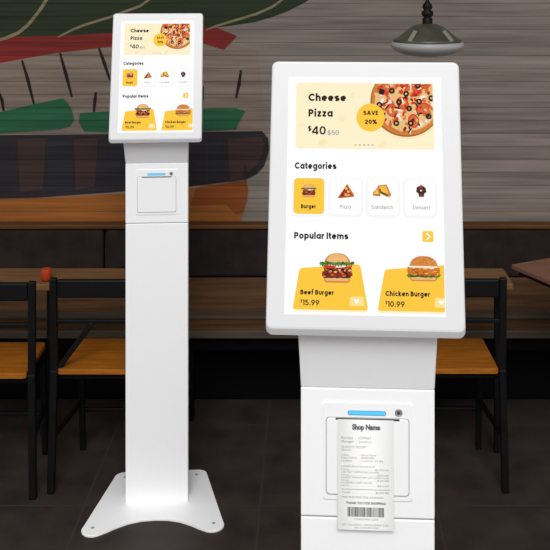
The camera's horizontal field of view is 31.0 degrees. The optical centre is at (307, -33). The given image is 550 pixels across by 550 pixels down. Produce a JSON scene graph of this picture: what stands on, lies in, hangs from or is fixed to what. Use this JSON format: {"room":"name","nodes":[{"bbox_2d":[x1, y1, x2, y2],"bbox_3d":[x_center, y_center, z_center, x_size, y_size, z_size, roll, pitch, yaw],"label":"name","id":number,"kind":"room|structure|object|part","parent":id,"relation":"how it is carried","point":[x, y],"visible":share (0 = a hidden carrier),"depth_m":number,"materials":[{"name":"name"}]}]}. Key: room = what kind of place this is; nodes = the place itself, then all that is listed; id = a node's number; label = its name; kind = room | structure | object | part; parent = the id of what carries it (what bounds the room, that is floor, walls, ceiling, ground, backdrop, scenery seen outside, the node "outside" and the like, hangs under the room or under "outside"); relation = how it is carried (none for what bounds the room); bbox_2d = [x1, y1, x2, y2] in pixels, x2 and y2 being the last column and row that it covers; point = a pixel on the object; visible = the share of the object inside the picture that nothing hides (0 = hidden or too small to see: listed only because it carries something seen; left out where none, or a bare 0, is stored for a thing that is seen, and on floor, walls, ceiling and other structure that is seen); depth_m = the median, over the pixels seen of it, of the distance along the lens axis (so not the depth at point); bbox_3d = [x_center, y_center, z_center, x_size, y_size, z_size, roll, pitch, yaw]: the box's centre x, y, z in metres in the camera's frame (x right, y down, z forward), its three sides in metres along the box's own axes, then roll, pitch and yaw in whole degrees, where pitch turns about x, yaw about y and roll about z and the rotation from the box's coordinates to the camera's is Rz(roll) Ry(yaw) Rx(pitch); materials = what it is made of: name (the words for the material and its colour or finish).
{"room":"eatery","nodes":[
{"label":"eatery","id":0,"kind":"room"},
{"bbox_2d":[0,399,549,549],"bbox_3d":[0.000,1.930,0.510,5.200,0.060,8.020,0,0,0],"label":"floor","id":1,"kind":"structure","parent":0,"point":[249,450],"depth_m":3.68,"materials":[{"name":"tile"}]},
{"bbox_2d":[0,281,47,499],"bbox_3d":[-1.212,1.513,3.706,0.480,0.776,0.348,0,0,0],"label":"dining chair","id":2,"kind":"object","parent":1,"relation":"on","point":[20,362],"visible":1,"depth_m":3.55,"materials":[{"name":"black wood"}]},
{"bbox_3d":[-1.212,1.163,3.558,0.414,0.066,0.022,0,0,0],"label":"backrest","id":3,"kind":"part","parent":2,"relation":"part of","materials":[{"name":"black metal"}]},
{"bbox_3d":[-1.212,1.283,3.558,0.430,0.016,0.014,0,0,0],"label":"rail","id":4,"kind":"part","parent":2,"relation":"part of","materials":[{"name":"black metal"}]},
{"bbox_3d":[-1.212,1.459,3.688,0.405,0.018,0.298,0,0,0],"label":"seat","id":5,"kind":"part","parent":2,"relation":"part of","materials":[{"name":"orange wood"}]},
{"bbox_3d":[-1.212,1.485,3.708,0.410,0.034,0.258,0,0,0],"label":"seat rail","id":6,"kind":"part","parent":2,"relation":"part of","materials":[{"name":"orange wood"}]},
{"bbox_3d":[-0.989,1.513,3.553,0.034,0.776,0.042,0,0,0],"label":"post","id":7,"kind":"part","parent":2,"relation":"part of","materials":[{"name":"black metal"}]},
{"bbox_3d":[-1.027,1.685,3.850,0.022,0.431,0.061,0,0,0],"label":"leg","id":8,"kind":"part","parent":2,"relation":"part of","materials":[{"name":"black metal"}]},
{"bbox_2d":[0,268,125,428],"bbox_3d":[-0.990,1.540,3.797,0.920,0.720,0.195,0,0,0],"label":"dining table","id":9,"kind":"object","parent":1,"relation":"on","point":[6,274],"visible":0.16,"depth_m":3.82,"materials":[{"name":"brown wood"}]},
{"bbox_2d":[41,267,50,281],"bbox_3d":[-0.988,1.157,3.735,0.039,0.046,0.039,0,0,0],"label":"cup","id":10,"kind":"object","parent":9,"relation":"on","point":[46,271],"visible":0.97,"depth_m":3.72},
{"bbox_3d":[-1.010,1.554,3.875,0.022,0.692,0.022,0,0,0],"label":"leg","id":11,"kind":"part","parent":9,"relation":"part of","materials":[{"name":"black metal"}]},
{"bbox_2d":[47,277,125,493],"bbox_3d":[-0.703,1.513,3.743,0.480,0.776,0.348,0,0,0],"label":"dining chair","id":12,"kind":"object","parent":1,"relation":"on","point":[86,358],"visible":0.64,"depth_m":3.59,"materials":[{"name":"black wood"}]},
{"bbox_3d":[-0.926,1.513,3.590,0.034,0.776,0.042,0,0,0],"label":"post","id":13,"kind":"part","parent":12,"relation":"part of","materials":[{"name":"black metal"}]},
{"bbox_3d":[-0.888,1.685,3.887,0.022,0.431,0.061,0,0,0],"label":"leg","id":14,"kind":"part","parent":12,"relation":"part of","materials":[{"name":"black metal"}]},
{"bbox_3d":[-0.703,1.163,3.595,0.414,0.066,0.022,0,0,0],"label":"backrest","id":15,"kind":"part","parent":12,"relation":"part of","materials":[{"name":"black metal"}]},
{"bbox_3d":[-0.703,1.283,3.595,0.430,0.016,0.014,0,0,0],"label":"rail","id":16,"kind":"part","parent":12,"relation":"part of","materials":[{"name":"black metal"}]},
{"bbox_3d":[-0.703,1.459,3.725,0.405,0.018,0.298,0,0,0],"label":"seat","id":17,"kind":"part","parent":12,"relation":"part of","materials":[{"name":"orange wood"}]},
{"bbox_3d":[-0.703,1.485,3.745,0.410,0.034,0.258,0,0,0],"label":"seat rail","id":18,"kind":"part","parent":12,"relation":"part of","materials":[{"name":"black metal"}]},
{"bbox_2d":[81,13,223,537],"bbox_3d":[-0.537,1.032,3.523,0.479,1.737,0.414,0,0,-4],"label":"kiosk","id":19,"kind":"object","parent":1,"relation":"on","point":[156,90],"visible":1,"depth_m":3.50,"materials":[{"name":"white plastic"}]},
{"bbox_2d":[135,104,150,117],"bbox_3d":[-0.575,0.496,3.440,0.058,0.048,0.001,0,-17,-4],"label":"picture","id":20,"kind":"object","parent":19,"relation":"on","point":[142,110],"depth_m":3.44},
{"bbox_3d":[-0.537,1.897,3.523,0.479,0.006,0.414,0,0,-4],"label":"plate","id":21,"kind":"part","parent":19,"relation":"part of","materials":[{"name":"white metal"}]},
{"bbox_2d":[147,173,164,174],"bbox_3d":[-0.536,0.730,3.503,0.063,0.007,0.006,0,0,0],"label":"indicator light","id":22,"kind":"object","parent":19,"relation":"on","point":[147,173],"depth_m":3.50,"materials":[{"name":"blue plastic"}]},
{"bbox_3d":[-0.535,0.793,3.506,0.147,0.161,0.003,0,0,-4],"label":"printer panel","id":23,"kind":"part","parent":19,"relation":"part of","materials":[{"name":"white plastic"}]},
{"bbox_3d":[-0.535,0.801,3.503,0.134,0.125,0.003,0,0,-4],"label":"printer door","id":24,"kind":"part","parent":19,"relation":"part of","materials":[{"name":"white plastic"}]},
{"bbox_2d":[160,24,189,49],"bbox_3d":[-0.474,0.245,3.524,0.107,0.097,0.002,0,-17,-4],"label":"picture","id":25,"kind":"object","parent":19,"relation":"attached to","point":[172,36],"depth_m":3.52,"materials":[{"name":"multicoloured"}]},
{"bbox_2d":[175,104,190,115],"bbox_3d":[-0.435,0.495,3.450,0.055,0.040,0.002,0,-17,-4],"label":"picture","id":26,"kind":"object","parent":19,"relation":"on","point":[182,110],"depth_m":3.45},
{"bbox_2d":[0,221,549,420],"bbox_3d":[0.000,1.505,4.253,4.400,0.790,0.317,0,0,0],"label":"bench","id":27,"kind":"object","parent":1,"relation":"on","point":[233,355],"visible":0.29,"depth_m":4.29,"materials":[{"name":"brown wood"}]},
{"bbox_2d":[0,229,104,267],"bbox_3d":[-1.468,1.234,4.309,1.164,0.208,0.049,0,0,0],"label":"cushion","id":28,"kind":"object","parent":27,"relation":"on","point":[19,248],"depth_m":4.28,"materials":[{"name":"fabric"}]},
{"bbox_2d":[106,229,267,275],"bbox_3d":[-0.282,1.234,4.309,1.187,0.208,0.049,0,0,0],"label":"cushion","id":29,"kind":"object","parent":27,"relation":"on","point":[212,252],"depth_m":4.28,"materials":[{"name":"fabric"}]},
{"bbox_3d":[-0.500,1.717,4.170,0.040,0.366,0.040,0,0,0],"label":"leg","id":30,"kind":"part","parent":27,"relation":"part of","materials":[{"name":"metal"}]},
{"bbox_3d":[0.000,1.119,4.304,4.400,0.018,0.058,0,0,0],"label":"rail","id":31,"kind":"part","parent":27,"relation":"part of","materials":[{"name":"brown wood"}]},
{"bbox_3d":[0.000,1.518,4.207,4.400,0.028,0.185,0,0,0],"label":"seat","id":32,"kind":"part","parent":27,"relation":"part of","materials":[{"name":"brown wood"}]},
{"bbox_3d":[0.000,1.420,4.317,4.400,0.150,0.034,0,0,0],"label":"panel","id":33,"kind":"part","parent":27,"relation":"part of","materials":[{"name":"brown wood"}]},
{"bbox_2d":[463,229,549,275],"bbox_3d":[0.934,1.234,4.309,1.231,0.208,0.049,0,0,0],"label":"cushion","id":34,"kind":"object","parent":27,"relation":"on","point":[483,248],"depth_m":4.28,"materials":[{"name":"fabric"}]},
{"bbox_2d":[266,62,464,549],"bbox_3d":[0.099,1.029,1.643,0.479,1.742,0.414,0,0,3],"label":"kiosk","id":35,"kind":"object","parent":1,"relation":"on","point":[365,258],"visible":1,"depth_m":1.62,"materials":[{"name":"white plastic"}]},
{"bbox_2d":[319,253,353,282],"bbox_3d":[0.046,0.479,1.581,0.057,0.045,0.001,0,-15,3],"label":"picture","id":36,"kind":"object","parent":35,"relation":"on","point":[330,274],"depth_m":1.58},
{"bbox_2d":[338,419,393,530],"bbox_3d":[0.094,0.829,1.618,0.092,0.178,0.006,0,0,3],"label":"receipt","id":37,"kind":"object","parent":35,"relation":"hanging from","point":[365,447],"visible":1,"depth_m":1.62,"materials":[{"name":"paper"}]},
{"bbox_2d":[348,410,385,415],"bbox_3d":[0.097,0.730,1.624,0.063,0.007,0.002,0,0,3],"label":"indicator light","id":38,"kind":"object","parent":35,"relation":"on","point":[350,412],"depth_m":1.62,"materials":[{"name":"blue plastic"}]},
{"bbox_3d":[0.098,0.793,1.625,0.147,0.161,0.003,0,0,3],"label":"printer panel","id":39,"kind":"part","parent":35,"relation":"part of","materials":[{"name":"white plastic"}]},
{"bbox_3d":[0.098,0.801,1.623,0.134,0.125,0.003,0,0,3],"label":"printer door","id":40,"kind":"part","parent":35,"relation":"part of","materials":[{"name":"white plastic"}]},
{"bbox_2d":[369,84,432,139],"bbox_3d":[0.154,0.238,1.640,0.105,0.092,0.002,0,-15,3],"label":"picture","id":41,"kind":"object","parent":35,"relation":"attached to","point":[407,109],"depth_m":1.64},
{"bbox_2d":[406,256,440,280],"bbox_3d":[0.184,0.478,1.573,0.054,0.038,0.002,0,-15,3],"label":"picture","id":42,"kind":"object","parent":35,"relation":"on","point":[418,268],"depth_m":1.57,"materials":[{"name":"multicoloured"}]},
{"bbox_2d":[435,277,508,493],"bbox_3d":[0.488,1.513,3.749,0.480,0.776,0.348,0,0,0],"label":"dining chair","id":43,"kind":"object","parent":1,"relation":"on","point":[455,357],"visible":0.58,"depth_m":3.59,"materials":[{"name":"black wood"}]},
{"bbox_3d":[0.488,1.485,3.751,0.410,0.034,0.258,0,0,0],"label":"seat rail","id":44,"kind":"part","parent":43,"relation":"part of","materials":[{"name":"black metal"}]},
{"bbox_3d":[0.488,1.459,3.731,0.405,0.018,0.298,0,0,0],"label":"seat","id":45,"kind":"part","parent":43,"relation":"part of","materials":[{"name":"orange wood"}]},
{"bbox_3d":[0.673,1.685,3.893,0.022,0.431,0.061,0,0,0],"label":"leg","id":46,"kind":"part","parent":43,"relation":"part of","materials":[{"name":"black metal"}]},
{"bbox_3d":[0.488,1.163,3.601,0.414,0.066,0.022,0,0,0],"label":"backrest","id":47,"kind":"part","parent":43,"relation":"part of","materials":[{"name":"black metal"}]},
{"bbox_3d":[0.488,1.283,3.601,0.430,0.016,0.014,0,0,0],"label":"rail","id":48,"kind":"part","parent":43,"relation":"part of","materials":[{"name":"black metal"}]},
{"bbox_3d":[0.711,1.513,3.596,0.034,0.776,0.042,0,0,0],"label":"post","id":49,"kind":"part","parent":43,"relation":"part of","materials":[{"name":"black metal"}]},
{"bbox_2d":[464,268,513,452],"bbox_3d":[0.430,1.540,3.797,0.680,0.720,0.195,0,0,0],"label":"dining table","id":50,"kind":"object","parent":1,"relation":"on","point":[468,272],"visible":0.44,"depth_m":3.87,"materials":[{"name":"brown wood"}]},
{"bbox_3d":[0.740,1.554,3.883,0.020,0.692,0.020,0,0,0],"label":"leg","id":51,"kind":"part","parent":50,"relation":"part of","materials":[{"name":"black metal"}]},
{"bbox_2d":[512,258,549,287],"bbox_3d":[1.142,1.524,3.723,0.532,0.753,0.520,0,0,-27],"label":"dining table","id":52,"kind":"object","parent":1,"relation":"on","point":[538,271],"visible":1,"depth_m":3.77,"materials":[{"name":"brown wood"}]},
{"bbox_2d":[0,0,549,220],"bbox_3d":[0.000,0.550,4.470,5.200,2.700,0.100,0,0,0],"label":"wall","id":53,"kind":"structure","parent":0,"point":[503,63],"depth_m":4.42,"materials":[{"name":"wood"}]},
{"bbox_2d":[0,0,307,220],"bbox_3d":[-1.174,0.518,4.417,2.545,1.286,0.008,0,0,0],"label":"wall mural","id":54,"kind":"object","parent":53,"relation":"attached to","point":[55,108],"visible":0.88,"depth_m":4.42,"materials":[{"name":"multicoloured paint"}]},
{"bbox_2d":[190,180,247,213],"bbox_3d":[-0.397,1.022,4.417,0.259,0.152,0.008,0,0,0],"label":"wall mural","id":55,"kind":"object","parent":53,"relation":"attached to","point":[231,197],"depth_m":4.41},
{"bbox_3d":[0.000,-0.770,4.110,5.200,0.100,0.820,0,0,0],"label":"ceiling","id":56,"kind":"structure","parent":0,"visible":0},
{"bbox_2d":[391,0,463,56],"bbox_3d":[0.470,-0.186,3.900,0.288,1.068,0.288,0,0,0],"label":"pendant lamp","id":57,"kind":"object","parent":56,"relation":"hanging from","point":[426,39],"visible":1,"depth_m":3.81,"materials":[{"name":"grey metal"}]},
{"bbox_2d":[422,0,432,23],"bbox_3d":[0.470,0.168,3.900,0.046,0.115,0.046,0,0,0],"label":"socket","id":58,"kind":"object","parent":57,"relation":"attached to","point":[427,13],"depth_m":3.89,"materials":[{"name":"black metal"}]},
{"bbox_3d":[0.470,0.254,3.900,0.272,0.071,0.272,0,0,0],"label":"lamp shade","id":59,"kind":"part","parent":57,"relation":"part of","materials":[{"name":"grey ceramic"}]},
{"bbox_2d":[391,41,463,56],"bbox_3d":[0.470,0.318,3.900,0.288,0.060,0.288,0,0,0],"label":"diffuser","id":60,"kind":"object","parent":57,"relation":"attached to","point":[413,48],"depth_m":3.78,"materials":[{"name":"white glass"}]}
]}

